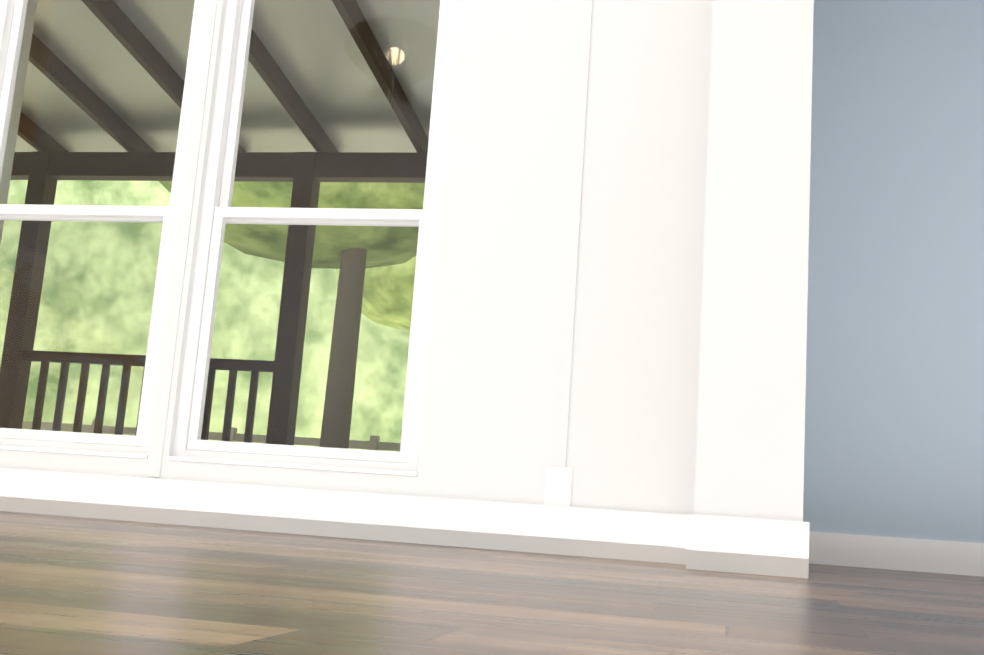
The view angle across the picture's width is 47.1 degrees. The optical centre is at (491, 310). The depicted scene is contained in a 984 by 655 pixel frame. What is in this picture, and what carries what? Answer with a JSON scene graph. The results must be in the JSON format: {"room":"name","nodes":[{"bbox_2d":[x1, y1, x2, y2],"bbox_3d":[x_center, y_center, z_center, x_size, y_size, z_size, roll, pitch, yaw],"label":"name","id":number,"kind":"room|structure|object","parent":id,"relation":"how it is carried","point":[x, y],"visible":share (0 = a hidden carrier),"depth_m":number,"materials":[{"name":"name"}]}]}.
{"room":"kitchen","nodes":[
{"label":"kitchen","id":0,"kind":"room"},
{"bbox_2d":[0,0,36,244],"bbox_3d":[-4.374,-0.414,5.414,4.466,2.300,0.160,2,-10,12],"label":"wall","id":1,"kind":"structure","parent":0,"point":[18,95],"depth_m":5.09,"materials":[{"name":"white painted plaster"}]},
{"bbox_2d":[0,0,712,514],"bbox_3d":[-0.960,-0.599,3.516,3.239,2.470,0.125,2,-10,12],"label":"wall","id":2,"kind":"structure","parent":0,"point":[566,302],"depth_m":3.11,"materials":[{"name":"white paint"}]},
{"bbox_2d":[0,0,203,458],"bbox_3d":[-1.293,-0.401,3.536,0.748,1.684,0.099,2,-10,12],"label":"porch window","id":3,"kind":"structure","parent":2,"relation":"in","point":[12,12],"depth_m":3.48,"materials":[{"name":"white"}]},
{"bbox_2d":[168,0,455,475],"bbox_3d":[-0.501,-0.375,3.363,0.746,1.684,0.099,2,-10,12],"label":"porch window","id":4,"kind":"structure","parent":2,"relation":"in","point":[219,213],"depth_m":3.32,"materials":[{"name":"white"}]},
{"bbox_2d":[544,466,572,506],"bbox_3d":[0.177,0.472,3.004,0.070,0.114,0.006,2,-10,12],"label":"electrical outlet plate","id":5,"kind":"object","parent":2,"relation":"attached to","point":[558,483],"visible":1,"depth_m":2.99,"materials":[{"name":"white plastic"}]},
{"bbox_2d":[0,511,983,654],"bbox_3d":[-0.087,0.144,-0.046,15.200,0.120,8.700,2,-10,12],"label":"floor","id":6,"kind":"structure","parent":0,"point":[69,585],"depth_m":1.24,"materials":[{"name":"brown wood"}]},
{"bbox_2d":[694,0,813,521],"bbox_3d":[0.833,-0.499,3.502,0.275,2.520,1.465,2,-10,12],"label":"pillar","id":7,"kind":"structure","parent":0,"point":[751,418],"depth_m":2.71,"materials":[{"name":"white paint"}]},
{"bbox_2d":[803,0,983,542],"bbox_3d":[4.633,-0.125,3.458,7.490,2.300,0.140,2,-10,12],"label":"wall","id":8,"kind":"structure","parent":0,"point":[894,423],"depth_m":4.06,"materials":[{"name":"blue paint"}]},
{"bbox_2d":[0,468,983,578],"bbox_3d":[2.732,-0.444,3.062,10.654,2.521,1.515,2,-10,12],"label":"baseboard","id":9,"kind":"structure","parent":8,"relation":"attached to","point":[782,548],"depth_m":3.08,"materials":[{"name":"white wood"}]},
{"label":"outside","id":10,"kind":"structure","parent":0,"visible":0},
{"bbox_3d":[11.055,7.872,37.139,130.000,0.150,160.000,2,-10,12],"label":"ground","id":11,"kind":"structure","parent":10,"visible":0},
{"bbox_2d":[0,151,319,444],"bbox_3d":[0.673,0.405,6.692,7.090,2.345,1.380,2,-10,12],"label":"porch railing","id":12,"kind":"object","parent":11,"relation":"on","point":[46,182],"depth_m":6.62,"materials":[{"name":"brown wood"}]},
{"bbox_2d":[11,0,439,182],"bbox_3d":[0.358,-1.314,5.069,9.600,0.715,3.130,2,-10,12],"label":"porch roof","id":13,"kind":"structure","parent":12,"relation":"on","point":[322,101],"depth_m":6.18,"materials":[{"name":"brown wood"}]},
{"bbox_2d":[0,180,409,451],"bbox_3d":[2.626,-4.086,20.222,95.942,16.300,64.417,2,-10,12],"label":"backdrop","id":14,"kind":"object","parent":11,"relation":"on","point":[128,192],"depth_m":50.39,"materials":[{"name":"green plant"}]},
{"bbox_2d":[22,419,400,450],"bbox_3d":[8.938,2.985,15.125,75.060,1.400,0.120,2,-10,12],"label":"fence","id":15,"kind":"object","parent":11,"relation":"on","point":[303,441],"depth_m":18.02,"materials":[{"name":"beige"}]},
{"bbox_2d":[159,181,424,448],"bbox_3d":[-1.907,-3.690,14.158,6.012,12.761,7.590,2,-10,12],"label":"tree","id":16,"kind":"object","parent":11,"relation":"on","point":[272,189],"depth_m":14.04,"materials":[{"name":"green plant"}]},
{"bbox_2d":[336,256,415,330],"bbox_3d":[-0.493,-1.274,29.236,7.091,13.521,5.936,2,-10,12],"label":"tree","id":17,"kind":"object","parent":11,"relation":"on","point":[370,306],"depth_m":26.93,"materials":[{"name":"green plant"}]}
]}

